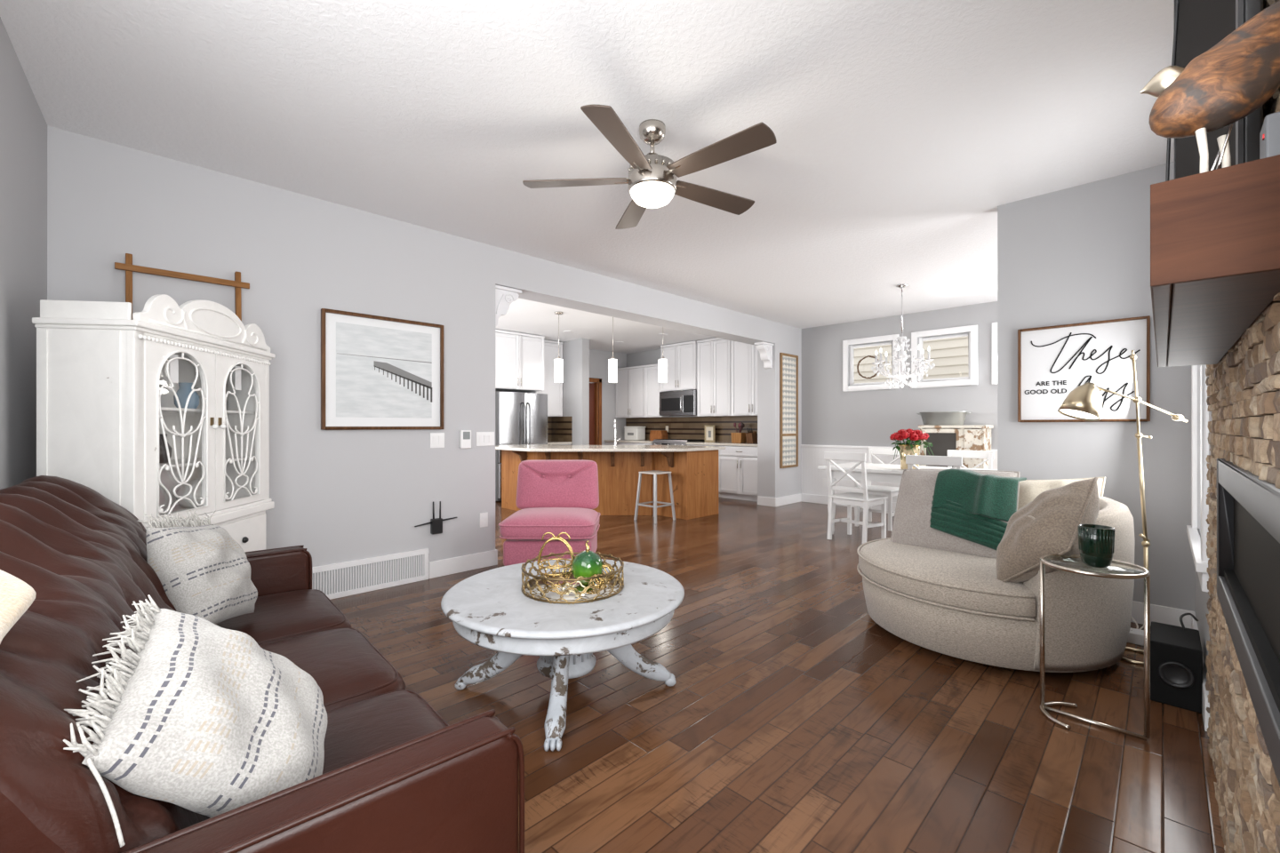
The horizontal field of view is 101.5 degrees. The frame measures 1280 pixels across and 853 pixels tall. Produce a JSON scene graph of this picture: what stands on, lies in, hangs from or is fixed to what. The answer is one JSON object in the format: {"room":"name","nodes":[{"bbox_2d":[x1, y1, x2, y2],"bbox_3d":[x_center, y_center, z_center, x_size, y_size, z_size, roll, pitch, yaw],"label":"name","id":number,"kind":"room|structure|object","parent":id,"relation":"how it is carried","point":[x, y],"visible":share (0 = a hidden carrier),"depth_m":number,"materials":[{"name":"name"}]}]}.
{"room":"living room","nodes":[
{"label":"living room","id":0,"kind":"room"},
{"bbox_2d":[0,16,47,489],"bbox_3d":[-1.430,-0.180,0.753,0.140,2.740,5.150,0,0,-42],"label":"wall","id":1,"kind":"structure","parent":0,"point":[23,126],"depth_m":2.21,"materials":[{"name":"grey paint"}]},
{"bbox_2d":[47,125,801,567],"bbox_3d":[-0.541,-0.180,5.413,0.300,2.740,8.490,0,0,45],"label":"wall","id":2,"kind":"structure","parent":0,"point":[342,496],"depth_m":3.63,"materials":[{"name":"grey paint"}]},
{"bbox_2d":[312,548,429,599],"bbox_3d":[-1.962,1.070,3.765,0.018,0.240,0.886,0,0,45],"label":"air vent","id":3,"kind":"object","parent":2,"relation":"in","point":[346,579],"visible":0.76,"depth_m":3.77,"materials":[{"name":"white metal"}]},
{"bbox_2d":[320,308,444,430],"bbox_3d":[-1.864,-0.390,3.851,0.035,0.827,0.850,0,0,45],"label":"framed print","id":4,"kind":"object","parent":2,"relation":"attached to","point":[378,372],"visible":1,"depth_m":3.82,"materials":[{"name":"white paper"}]},
{"bbox_2d":[414,501,457,534],"bbox_3d":[-1.600,0.716,4.110,0.045,0.252,0.341,0,0,45],"label":"wifi extender","id":5,"kind":"object","parent":2,"relation":"attached to","point":[436,524],"visible":1,"depth_m":4.10,"materials":[{"name":"black plastic"}]},
{"bbox_2d":[430,432,444,447],"bbox_3d":[-1.601,0.110,4.132,0.012,0.118,0.115,0,0,45],"label":"light switch","id":6,"kind":"object","parent":2,"relation":"attached to","point":[436,439],"visible":1,"depth_m":4.13,"materials":[{"name":"white plastic"}]},
{"bbox_2d":[428,550,497,578],"bbox_3d":[-1.438,1.125,4.292,0.016,0.130,0.596,0,0,45],"label":"baseboard","id":7,"kind":"structure","parent":2,"relation":"attached to","point":[449,566],"depth_m":4.27,"materials":[{"name":"white wood"}]},
{"bbox_2d":[459,430,471,448],"bbox_3d":[-1.432,0.105,4.289,0.030,0.150,0.090,0,0,45],"label":"thermostat","id":8,"kind":"object","parent":2,"relation":"attached to","point":[465,436],"visible":1,"depth_m":4.27,"materials":[{"name":"white plastic"}]},
{"bbox_2d":[476,432,494,446],"bbox_3d":[-1.308,0.105,4.426,0.012,0.118,0.165,0,0,45],"label":"light switch","id":9,"kind":"object","parent":2,"relation":"attached to","point":[483,438],"visible":1,"depth_m":4.42,"materials":[{"name":"white plastic"}]},
{"bbox_2d":[495,284,521,327],"bbox_3d":[-1.216,-1.045,4.668,0.160,0.368,0.280,0,0,45],"label":"corbel","id":10,"kind":"object","parent":2,"relation":"attached to","point":[504,296],"visible":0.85,"depth_m":4.59,"materials":[{"name":"white paint"}]},
{"bbox_2d":[754,342,773,368],"bbox_3d":[1.831,-1.045,7.714,0.160,0.368,0.280,0,0,45],"label":"corbel","id":11,"kind":"object","parent":2,"relation":"attached to","point":[764,348],"visible":1,"depth_m":7.70,"materials":[{"name":"white paint"}]},
{"bbox_2d":[774,493,801,507],"bbox_3d":[2.273,1.125,8.004,0.016,0.130,0.786,0,0,45],"label":"baseboard","id":12,"kind":"structure","parent":2,"relation":"attached to","point":[796,498],"depth_m":7.98,"materials":[{"name":"white wood"}]},
{"bbox_2d":[779,352,798,468],"bbox_3d":[2.285,-0.240,8.004,0.030,1.733,0.510,0,0,45],"label":"art","id":13,"kind":"object","parent":2,"relation":"attached to","point":[788,364],"visible":1,"depth_m":8.00,"materials":[{"name":"white"}]},
{"bbox_2d":[495,349,626,445],"bbox_3d":[-2.726,-0.180,8.871,0.200,2.740,6.690,0,0,45],"label":"wall","id":14,"kind":"structure","parent":0,"point":[598,359],"depth_m":10.79,"materials":[{"name":"grey paint"}]},
{"bbox_2d":[495,328,544,392],"bbox_3d":[-2.199,-1.075,8.789,0.998,0.930,0.657,0,0,-45],"label":"upper cabinet","id":15,"kind":"object","parent":14,"relation":"attached to","point":[519,357],"visible":0.83,"depth_m":8.58,"materials":[{"name":"white paint"}]},
{"bbox_2d":[526,339,562,416],"bbox_3d":[-1.730,-0.860,9.455,0.583,1.360,0.377,0,0,-45],"label":"upper cabinet","id":16,"kind":"object","parent":14,"relation":"attached to","point":[554,390],"visible":0.48,"depth_m":9.40,"materials":[{"name":"white paint"}]},
{"bbox_2d":[589,377,601,445],"bbox_3d":[-1.186,0.110,10.364,0.185,2.168,0.988,0,0,45],"label":"door","id":17,"kind":"structure","parent":14,"relation":"in","point":[595,388],"depth_m":10.59,"materials":[{"name":"brown wood"}]},
{"bbox_2d":[562,338,589,445],"bbox_3d":[-1.280,-0.180,9.539,0.900,2.740,0.160,0,0,45],"label":"wall","id":18,"kind":"structure","parent":0,"point":[575,352],"depth_m":9.27,"materials":[{"name":"grey paint"}]},
{"bbox_2d":[547,416,572,441],"bbox_3d":[-1.644,0.049,9.373,0.620,0.457,0.590,0,0,45],"label":"backsplash","id":19,"kind":"structure","parent":18,"relation":"attached to","point":[559,428],"depth_m":9.60,"materials":[{"name":"wood"}]},
{"bbox_2d":[0,0,1173,353],"bbox_3d":[0.212,-1.610,4.526,10.500,0.120,9.100,0,0,45],"label":"ceiling","id":20,"kind":"structure","parent":0,"point":[901,129],"depth_m":2.61,"materials":[{"name":"white paint"}]},
{"bbox_2d":[554,312,563,383],"bbox_3d":[-1.103,-1.076,7.099,0.120,0.948,0.120,0,0,45],"label":"pendant light","id":21,"kind":"object","parent":20,"relation":"hanging from","point":[558,363],"visible":1,"depth_m":7.06,"materials":[{"name":"white glass"}]},
{"bbox_2d":[608,317,617,383],"bbox_3d":[-0.368,-1.076,7.099,0.120,0.948,0.120,0,0,45],"label":"pendant light","id":22,"kind":"object","parent":20,"relation":"hanging from","point":[612,363],"visible":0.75,"depth_m":7.05,"materials":[{"name":"white glass"}]},
{"bbox_2d":[522,104,776,229],"bbox_3d":[0.100,-1.345,2.684,1.271,0.408,1.293,0,0,45],"label":"ceiling fan","id":23,"kind":"object","parent":20,"relation":"hanging from","point":[652,182],"visible":1,"depth_m":2.60,"materials":[{"name":"silver metal"}]},
{"bbox_2d":[871,283,935,388],"bbox_3d":[2.868,-0.985,5.730,0.617,1.129,0.624,0,0,45],"label":"chandelier","id":24,"kind":"object","parent":20,"relation":"hanging from","point":[901,357],"visible":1,"depth_m":5.69,"materials":[{"name":"silver metal"}]},
{"bbox_2d":[330,497,1224,852],"bbox_3d":[0.318,1.240,4.632,10.500,0.100,8.800,0,0,45],"label":"floor","id":25,"kind":"structure","parent":0,"point":[791,721],"depth_m":2.08,"materials":[{"name":"brown wood"}]},
{"bbox_2d":[32,294,275,551],"bbox_3d":[-2.296,0.283,2.605,0.390,1.814,1.021,0,0,-8],"label":"china cabinet","id":26,"kind":"object","parent":25,"relation":"on","point":[106,390],"visible":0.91,"depth_m":2.25,"materials":[{"name":"white paint"}]},
{"bbox_2d":[159,433,172,463],"bbox_3d":[-2.333,0.107,2.529,0.104,0.140,0.104,0,0,45],"label":"pitcher","id":27,"kind":"object","parent":26,"relation":"on","point":[163,455],"visible":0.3,"depth_m":2.52,"materials":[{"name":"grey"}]},
{"bbox_2d":[169,354,178,383],"bbox_3d":[-2.131,-0.265,2.390,0.002,0.130,0.052,0,0,-8],"label":"paper tag","id":28,"kind":"object","parent":26,"relation":"hanging from","point":[174,364],"visible":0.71,"depth_m":2.39,"materials":[{"name":"white paper"}]},
{"bbox_2d":[114,253,249,321],"bbox_3d":[-2.588,0.120,2.991,0.204,2.142,0.590,0,0,45],"label":"wooden frame","id":29,"kind":"object","parent":26,"relation":"on","point":[128,267],"visible":0.31,"depth_m":2.99,"materials":[{"name":"brown wood"}]},
{"bbox_2d":[173,382,199,408],"bbox_3d":[-2.372,-0.158,2.736,0.104,0.140,0.104,0,0,45],"label":"ceramic vase","id":30,"kind":"object","parent":26,"relation":"on","point":[184,390],"visible":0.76,"depth_m":2.71,"materials":[{"name":"blue ceramic"}]},
{"bbox_2d":[176,478,201,508],"bbox_3d":[-2.370,0.353,2.796,0.180,0.150,0.180,0,0,45],"label":"tureen","id":31,"kind":"object","parent":26,"relation":"on","point":[183,490],"visible":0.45,"depth_m":2.73,"materials":[{"name":"white ceramic"}]},
{"bbox_2d":[159,456,254,469],"bbox_3d":[-2.330,0.184,2.600,0.283,0.012,0.926,0,0,-8],"label":"shelf","id":32,"kind":"object","parent":26,"relation":"attached to","point":[198,459],"depth_m":2.79,"materials":[{"name":"white paint"}]},
{"bbox_2d":[160,407,255,414],"bbox_3d":[-2.330,-0.081,2.600,0.283,0.012,0.926,0,0,-8],"label":"shelf","id":33,"kind":"object","parent":26,"relation":"attached to","point":[164,410],"depth_m":2.83,"materials":[{"name":"white paint"}]},
{"bbox_2d":[0,475,524,852],"bbox_3d":[-1.239,0.680,1.478,0.952,1.019,2.070,0,0,-42],"label":"leather sofa","id":34,"kind":"object","parent":25,"relation":"on","point":[396,777],"visible":0.58,"depth_m":0.92,"materials":[{"name":"brown leather"}]},
{"bbox_2d":[0,569,36,644],"bbox_3d":[-0.939,0.361,0.610,0.288,0.397,0.321,0,0,-43],"label":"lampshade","id":35,"kind":"object","parent":34,"relation":"on","point":[17,596],"visible":1,"depth_m":0.73,"materials":[{"name":"white fabric"}]},
{"bbox_2d":[63,594,327,847],"bbox_3d":[-0.759,0.525,0.942,0.336,0.418,0.465,0,0,-31],"label":"throw pillow","id":36,"kind":"object","parent":34,"relation":"on","point":[203,719],"visible":0.92,"depth_m":0.86,"materials":[{"name":"fabric"}]},
{"bbox_2d":[136,510,257,624],"bbox_3d":[-1.500,0.489,1.804,0.248,0.425,0.428,0,0,-14],"label":"throw pillow","id":37,"kind":"object","parent":34,"relation":"on","point":[204,572],"visible":0.85,"depth_m":1.69,"materials":[{"name":"fabric"}]},
{"bbox_2d":[216,589,351,645],"bbox_3d":[-1.528,0.804,2.062,0.595,0.172,0.621,0,0,-42],"label":"seat cushion","id":38,"kind":"object","parent":34,"relation":"on","point":[278,614],"depth_m":2.01,"materials":[{"name":"brown leather"}]},
{"bbox_2d":[208,690,447,818],"bbox_3d":[-0.686,0.804,1.134,0.595,0.172,0.621,0,0,-42],"label":"seat cushion","id":39,"kind":"object","parent":34,"relation":"on","point":[357,731],"depth_m":1.27,"materials":[{"name":"brown leather"}]},
{"bbox_2d":[258,628,405,711],"bbox_3d":[-1.107,0.804,1.598,0.595,0.172,0.621,0,0,-42],"label":"seat cushion","id":40,"kind":"object","parent":34,"relation":"on","point":[347,668],"depth_m":1.61,"materials":[{"name":"brown leather"}]},
{"bbox_2d":[495,392,547,501],"bbox_3d":[-2.107,0.310,8.712,0.859,1.720,0.910,0,0,45],"label":"refrigerator","id":41,"kind":"object","parent":25,"relation":"on","point":[520,418],"visible":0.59,"depth_m":8.36,"materials":[{"name":"grey metal"}]},
{"bbox_2d":[498,460,599,566],"bbox_3d":[-0.721,0.743,4.333,0.760,0.895,0.705,0,0,0],"label":"slipper chair","id":42,"kind":"object","parent":25,"relation":"on","point":[556,497],"visible":0.98,"depth_m":4.37,"materials":[{"name":"pink fabric"}]},
{"bbox_2d":[440,559,684,751],"bbox_3d":[-0.336,0.962,2.394,1.073,0.453,1.073,0,0,-2],"label":"coffee table","id":43,"kind":"object","parent":25,"relation":"on","point":[490,610],"visible":0.95,"depth_m":2.11,"materials":[{"name":"paint"}]},
{"bbox_2d":[520,551,623,604],"bbox_3d":[-0.306,0.684,2.399,0.465,0.120,0.465,0,0,-35],"label":"decorative tray","id":44,"kind":"object","parent":43,"relation":"on","point":[535,588],"visible":0.84,"depth_m":2.27,"materials":[{"name":"gold mirror"}]},
{"bbox_2d":[536,532,574,586],"bbox_3d":[-0.391,0.609,2.435,0.168,0.235,0.168,0,0,45],"label":"wire basket","id":45,"kind":"object","parent":44,"relation":"in","point":[553,538],"visible":0.91,"depth_m":2.42,"materials":[{"name":"gold metal"}]},
{"bbox_2d":[537,558,572,586],"bbox_3d":[-0.391,0.681,2.435,0.168,0.092,0.168,0,0,45],"label":"wire bowl","id":46,"kind":"object","parent":45,"relation":"on","point":[557,566],"depth_m":2.41,"materials":[{"name":"gold metal"}]},
{"bbox_2d":[524,572,622,601],"bbox_3d":[-0.306,0.733,2.399,0.456,0.008,0.456,0,0,45],"label":"mirror","id":47,"kind":"object","parent":44,"relation":"attached to","point":[589,596],"depth_m":2.30,"materials":[{"name":"mirror"}]},
{"bbox_2d":[571,540,602,586],"bbox_3d":[-0.242,0.627,2.413,0.144,0.201,0.144,0,0,45],"label":"glass ornament","id":48,"kind":"object","parent":44,"relation":"in","point":[586,564],"visible":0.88,"depth_m":2.36,"materials":[{"name":"green glass"}]},
{"bbox_2d":[501,449,718,519],"bbox_3d":[-0.500,0.752,7.280,3.145,0.876,1.222,0,0,11],"label":"kitchen island","id":49,"kind":"object","parent":25,"relation":"on","point":[694,475],"visible":0.48,"depth_m":7.00,"materials":[{"name":"brown wood"}]},
{"bbox_2d":[495,444,725,451],"bbox_3d":[-0.582,0.294,7.292,2.705,0.038,2.230,0,0,45],"label":"island countertop","id":50,"kind":"structure","parent":49,"relation":"on","point":[516,447],"depth_m":6.84,"materials":[{"name":"stone"}]},
{"bbox_2d":[605,441,652,445],"bbox_3d":[-0.042,0.752,10.466,1.318,0.875,0.637,0,0,45],"label":"base cabinet","id":51,"kind":"object","parent":25,"relation":"on","point":[606,443],"visible":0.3,"depth_m":10.27,"materials":[{"name":"white paint"}]},
{"bbox_2d":[604,440,653,443],"bbox_3d":[-0.047,0.296,10.461,1.330,0.036,0.628,0,0,45],"label":"countertop","id":52,"kind":"structure","parent":51,"relation":"on","point":[612,441],"depth_m":10.26,"materials":[{"name":"stone"}]},
{"bbox_2d":[624,426,645,440],"bbox_3d":[-0.106,0.137,10.670,0.390,0.280,0.250,0,0,45],"label":"bin","id":53,"kind":"object","parent":52,"relation":"on","point":[631,433],"visible":0.98,"depth_m":10.55,"materials":[{"name":"white"}]},
{"bbox_2d":[633,470,675,523],"bbox_3d":[0.191,0.883,6.654,0.376,0.617,0.376,0,0,45],"label":"bar stool","id":54,"kind":"object","parent":25,"relation":"on","point":[654,473],"visible":1,"depth_m":6.64,"materials":[{"name":"grey metal"}]},
{"bbox_2d":[652,439,704,445],"bbox_3d":[0.721,0.715,9.687,0.840,0.950,0.620,0,0,45],"label":"range","id":55,"kind":"object","parent":25,"relation":"on","point":[657,442],"visible":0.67,"depth_m":9.48,"materials":[{"name":"silver metal"}]},
{"bbox_2d":[718,445,757,502],"bbox_3d":[1.810,0.752,8.613,0.878,0.875,0.637,0,0,45],"label":"base cabinet","id":56,"kind":"object","parent":25,"relation":"on","point":[737,465],"visible":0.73,"depth_m":8.44,"materials":[{"name":"white paint"}]},
{"bbox_2d":[686,441,757,447],"bbox_3d":[1.573,0.296,8.842,1.550,0.036,0.628,0,0,45],"label":"countertop","id":57,"kind":"structure","parent":56,"relation":"on","point":[695,443],"depth_m":8.77,"materials":[{"name":"stone"}]},
{"bbox_2d":[824,451,887,543],"bbox_3d":[2.268,0.727,5.482,0.490,0.929,0.450,0,0,-39],"label":"dining chair","id":58,"kind":"object","parent":25,"relation":"on","point":[862,499],"visible":0.94,"depth_m":5.40,"materials":[{"name":"white paint"}]},
{"bbox_2d":[855,448,900,531],"bbox_3d":[2.864,0.727,6.244,0.450,0.929,0.490,0,0,45],"label":"dining chair","id":59,"kind":"object","parent":25,"relation":"on","point":[890,492],"visible":0.38,"depth_m":6.22,"materials":[{"name":"white paint"}]},
{"bbox_2d":[817,462,997,534],"bbox_3d":[2.920,0.815,5.466,1.800,0.750,0.900,0,0,45],"label":"dining table","id":60,"kind":"object","parent":25,"relation":"on","point":[885,473],"visible":0.3,"depth_m":5.56,"materials":[{"name":"white paint"}]},
{"bbox_2d":[898,444,920,469],"bbox_3d":[2.758,0.312,5.346,0.211,0.254,0.211,0,0,45],"label":"flower vase","id":61,"kind":"object","parent":60,"relation":"on","point":[903,451],"visible":0.66,"depth_m":5.29,"materials":[{"name":"gold metal"}]},
{"bbox_2d":[905,455,962,469],"bbox_3d":[2.780,0.727,4.857,0.450,0.929,0.490,0,0,41],"label":"dining chair","id":62,"kind":"object","parent":25,"relation":"on","point":[911,460],"visible":0.23,"depth_m":4.67,"materials":[{"name":"white paint"}]},
{"bbox_2d":[918,425,993,469],"bbox_3d":[3.966,0.588,6.582,0.740,1.205,0.423,0,0,45],"label":"sideboard","id":63,"kind":"object","parent":25,"relation":"on","point":[943,438],"visible":0.38,"depth_m":6.40,"materials":[{"name":"white wood"}]},
{"bbox_2d":[916,411,971,425],"bbox_3d":[3.868,-0.102,6.668,0.621,0.172,0.316,0,0,45],"label":"tub","id":64,"kind":"object","parent":63,"relation":"on","point":[929,418],"visible":1,"depth_m":6.54,"materials":[{"name":"silver metal"}]},
{"bbox_2d":[947,449,994,469],"bbox_3d":[3.451,0.727,5.572,0.490,0.929,0.450,0,0,-43],"label":"dining chair","id":65,"kind":"object","parent":25,"relation":"on","point":[989,456],"visible":0.16,"depth_m":5.68,"materials":[{"name":"white paint"}]},
{"bbox_2d":[856,496,1135,672],"bbox_3d":[1.956,0.786,3.018,1.303,0.808,1.302,0,0,-17],"label":"swivel chair","id":66,"kind":"object","parent":25,"relation":"on","point":[955,604],"visible":0.6,"depth_m":2.48,"materials":[{"name":"beige fabric"}]},
{"bbox_2d":[858,538,1035,618],"bbox_3d":[1.852,0.815,3.013,1.138,0.146,1.137,0,0,45],"label":"seat cushion","id":67,"kind":"object","parent":66,"relation":"on","point":[960,583],"depth_m":2.68,"materials":[{"name":"beige fabric"}]},
{"bbox_2d":[890,469,1019,559],"bbox_3d":[1.938,0.535,3.253,0.350,0.539,0.695,0,0,-39],"label":"cushion","id":68,"kind":"object","parent":66,"relation":"on","point":[911,524],"visible":0.4,"depth_m":3.28,"materials":[{"name":"beige fabric"}]},
{"bbox_2d":[929,468,1026,550],"bbox_3d":[2.023,0.485,3.132,0.428,0.450,0.394,0,0,45],"label":"knitted throw","id":69,"kind":"object","parent":68,"relation":"on","point":[968,505],"visible":0.95,"depth_m":3.02,"materials":[{"name":"green fabric"}]},
{"bbox_2d":[995,477,1099,583],"bbox_3d":[1.939,0.510,2.500,0.567,0.555,0.392,0,0,-33],"label":"cushion","id":70,"kind":"object","parent":66,"relation":"on","point":[1058,513],"visible":0.81,"depth_m":2.38,"materials":[{"name":"beige fabric"}]},
{"bbox_2d":[1017,477,1105,510],"bbox_3d":[2.368,0.495,3.033,0.252,0.434,0.531,0,0,-35],"label":"cushion","id":71,"kind":"object","parent":66,"relation":"on","point":[1029,490],"visible":0.2,"depth_m":3.07,"materials":[{"name":"beige fabric"}]},
{"bbox_2d":[1039,553,1150,741],"bbox_3d":[1.803,0.868,2.086,0.333,0.643,0.333,0,0,45],"label":"side table","id":72,"kind":"object","parent":25,"relation":"on","point":[1146,575],"visible":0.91,"depth_m":2.01,"materials":[{"name":"silver metal"}]},
{"bbox_2d":[1077,524,1115,567],"bbox_3d":[1.793,0.470,2.054,0.112,0.155,0.111,0,0,45],"label":"tumbler","id":73,"kind":"object","parent":72,"relation":"on","point":[1096,543],"visible":1,"depth_m":2.02,"materials":[{"name":"green ceramic"}]},
{"bbox_2d":[1057,350,1188,665],"bbox_3d":[2.467,0.400,2.689,0.633,1.580,0.216,0,0,-2],"label":"floor lamp","id":74,"kind":"object","parent":25,"relation":"on","point":[1084,403],"visible":0.85,"depth_m":2.65,"materials":[{"name":"gold metal"}]},
{"bbox_2d":[1059,408,1098,419],"bbox_3d":[2.235,-0.068,2.660,0.159,0.063,0.159,0,0,45],"label":"diffuser","id":75,"kind":"object","parent":74,"relation":"attached to","point":[1076,413],"depth_m":2.65,"materials":[{"name":"white plastic"}]},
{"bbox_2d":[1127,627,1143,646],"bbox_3d":[2.744,1.159,2.885,0.120,0.063,0.100,0,0,45],"label":"power strip","id":76,"kind":"object","parent":25,"relation":"on","point":[1136,636],"visible":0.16,"depth_m":2.86,"materials":[{"name":"white plastic"}]},
{"bbox_2d":[1150,621,1202,713],"bbox_3d":[2.377,1.059,2.323,0.157,0.262,0.333,0,0,45],"label":"subwoofer","id":77,"kind":"object","parent":25,"relation":"on","point":[1176,653],"visible":0.98,"depth_m":2.22,"materials":[{"name":"black"}]},
{"bbox_2d":[626,301,997,449],"bbox_3d":[3.284,-0.180,7.704,10.350,2.740,0.160,0,0,45],"label":"wall","id":78,"kind":"structure","parent":0,"point":[831,415],"depth_m":7.47,"materials":[{"name":"grey paint"}]},
{"bbox_2d":[615,363,672,418],"bbox_3d":[0.053,-0.695,10.568,1.308,1.030,0.357,0,0,45],"label":"upper cabinet","id":79,"kind":"object","parent":78,"relation":"attached to","point":[637,388],"visible":0.81,"depth_m":10.45,"materials":[{"name":"white paint"}]},
{"bbox_2d":[660,340,696,391],"bbox_3d":[0.814,-1.105,9.787,0.848,0.870,0.387,0,0,45],"label":"upper cabinet","id":80,"kind":"object","parent":78,"relation":"attached to","point":[681,357],"visible":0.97,"depth_m":9.62,"materials":[{"name":"white paint"}]},
{"bbox_2d":[659,390,696,415],"bbox_3d":[0.786,-0.430,9.759,0.840,0.450,0.466,0,0,45],"label":"microwave","id":81,"kind":"object","parent":80,"relation":"attached to","point":[672,403],"visible":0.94,"depth_m":9.59,"materials":[{"name":"silver metal"}]},
{"bbox_2d":[625,416,757,442],"bbox_3d":[1.028,0.049,9.839,3.740,0.457,0.011,0,0,45],"label":"backsplash","id":82,"kind":"structure","parent":78,"relation":"attached to","point":[683,428],"depth_m":9.83,"materials":[{"name":"wood"}]},
{"bbox_2d":[696,337,734,416],"bbox_3d":[1.386,-0.860,9.235,0.718,1.360,0.357,0,0,45],"label":"upper cabinet","id":83,"kind":"object","parent":78,"relation":"attached to","point":[713,355],"visible":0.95,"depth_m":9.13,"materials":[{"name":"white paint"}]},
{"bbox_2d":[730,340,757,415],"bbox_3d":[1.934,-0.860,8.687,0.808,1.360,0.357,0,0,45],"label":"upper cabinet","id":84,"kind":"object","parent":78,"relation":"attached to","point":[743,356],"visible":0.38,"depth_m":8.70,"materials":[{"name":"white paint"}]},
{"bbox_2d":[801,493,895,511],"bbox_3d":[4.664,1.125,6.180,5.944,0.130,0.016,0,0,45],"label":"baseboard","id":85,"kind":"structure","parent":78,"relation":"attached to","point":[805,498],"depth_m":8.04,"materials":[{"name":"white wood"}]},
{"bbox_2d":[842,334,899,391],"bbox_3d":[3.354,-0.905,7.576,0.790,0.765,0.122,0,0,45],"label":"window","id":86,"kind":"structure","parent":78,"relation":"in","point":[872,386],"depth_m":7.61,"materials":[{"name":"white wood"}]},
{"bbox_2d":[800,447,997,503],"bbox_3d":[4.670,0.755,6.195,5.957,0.870,0.014,0,0,45],"label":"trim","id":87,"kind":"structure","parent":78,"relation":"attached to","point":[812,458],"depth_m":8.04,"materials":[{"name":"white wood"}]},
{"bbox_2d":[911,324,977,388],"bbox_3d":[4.023,-0.905,6.908,0.780,0.765,0.122,0,0,45],"label":"window","id":88,"kind":"structure","parent":78,"relation":"in","point":[972,336],"depth_m":6.83,"materials":[{"name":"white wood"}]},
{"bbox_2d":[992,322,997,383],"bbox_3d":[4.680,-0.905,6.250,0.780,0.765,0.122,0,0,45],"label":"window","id":89,"kind":"structure","parent":78,"relation":"in","point":[994,324],"depth_m":6.46,"materials":[{"name":"white"}]},
{"bbox_2d":[997,161,1195,612],"bbox_3d":[2.952,-0.180,3.320,1.120,2.740,0.130,0,0,45],"label":"wall","id":90,"kind":"structure","parent":0,"point":[1081,253],"depth_m":3.28,"materials":[{"name":"grey paint"}]},
{"bbox_2d":[1017,315,1150,422],"bbox_3d":[2.812,-0.345,3.342,0.644,0.632,0.035,0,0,45],"label":"wall sign","id":91,"kind":"object","parent":90,"relation":"attached to","point":[1054,361],"visible":0.92,"depth_m":3.33,"materials":[{"name":"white wood"}]},
{"bbox_2d":[1130,600,1194,628],"bbox_3d":[2.841,1.125,3.328,0.952,0.130,0.016,0,0,45],"label":"baseboard","id":92,"kind":"structure","parent":90,"relation":"attached to","point":[1158,613],"depth_m":3.08,"materials":[{"name":"white wood"}]},
{"bbox_2d":[1195,365,1262,672],"bbox_3d":[1.761,-0.180,0.926,0.918,2.740,5.200,0,0,45],"label":"wall","id":93,"kind":"structure","parent":0,"point":[1202,598],"depth_m":2.78,"materials":[{"name":"grey paint"}]},
{"bbox_2d":[1186,364,1208,592],"bbox_3d":[2.705,-0.272,2.471,0.140,1.884,1.140,0,0,45],"label":"window","id":94,"kind":"structure","parent":93,"relation":"in","point":[1198,547],"depth_m":2.14,"materials":[{"name":"white"}]},
{"bbox_2d":[1191,611,1209,731],"bbox_3d":[2.688,1.125,2.512,0.016,0.130,1.354,0,0,45],"label":"baseboard","id":95,"kind":"structure","parent":93,"relation":"attached to","point":[1194,624],"depth_m":2.12,"materials":[{"name":"white wood"}]},
{"bbox_2d":[1205,0,1279,852],"bbox_3d":[1.472,-0.180,1.286,0.033,2.738,2.059,0,0,45],"label":"stone wall","id":96,"kind":"structure","parent":0,"point":[1244,383],"depth_m":1.19,"materials":[{"name":"brown stone"}]},
{"bbox_2d":[1150,154,1279,367],"bbox_3d":[1.268,-0.269,1.190,0.136,0.143,1.424,0,0,45],"label":"mantel shelf","id":97,"kind":"object","parent":96,"relation":"attached to","point":[1215,234],"visible":1,"depth_m":0.71,"materials":[{"name":"brown wood"}]},
{"bbox_2d":[1140,0,1279,173],"bbox_3d":[0.810,-0.454,0.725,0.168,0.224,0.072,0,0,45],"label":"bird sculpture","id":98,"kind":"object","parent":97,"relation":"on","point":[1222,85],"visible":0.98,"depth_m":0.71,"materials":[{"name":"brown metal"}]},
{"bbox_2d":[1173,0,1263,179],"bbox_3d":[1.321,-0.856,1.225,0.029,1.030,1.120,0,0,42],"label":"television","id":99,"kind":"object","parent":97,"relation":"on","point":[1202,24],"visible":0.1,"depth_m":1.06,"materials":[{"name":"black plastic"}]},
{"bbox_2d":[1165,0,1179,181],"bbox_3d":[1.055,-0.819,1.003,0.096,0.955,0.027,0,0,-16],"label":"cable","id":100,"kind":"object","parent":99,"relation":"hanging from","point":[1177,2],"visible":0.39,"depth_m":0.99,"materials":[{"name":"black plastic"}]},
{"bbox_2d":[1259,112,1279,159],"bbox_3d":[0.874,-0.381,0.718,0.028,0.080,0.060,0,0,45],"label":"media box","id":101,"kind":"object","parent":97,"relation":"on","point":[1269,135],"visible":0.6,"depth_m":0.70,"materials":[{"name":"grey plastic"}]},
{"bbox_2d":[1216,458,1279,787],"bbox_3d":[1.204,0.282,1.024,0.038,0.389,1.250,0,0,45],"label":"fireplace insert","id":102,"kind":"object","parent":96,"relation":"attached to","point":[1248,507],"visible":0.86,"depth_m":1.00,"materials":[{"name":"grey metal"}]},
{"label":"outside","id":103,"kind":"structure","parent":0,"visible":0},
{"bbox_2d":[854,336,968,383],"bbox_3d":[5.116,-1.810,9.359,12.000,6.000,0.130,0,0,45],"label":"wall","id":104,"kind":"structure","parent":103,"point":[949,356],"depth_m":9.20,"materials":[{"name":"beige"}]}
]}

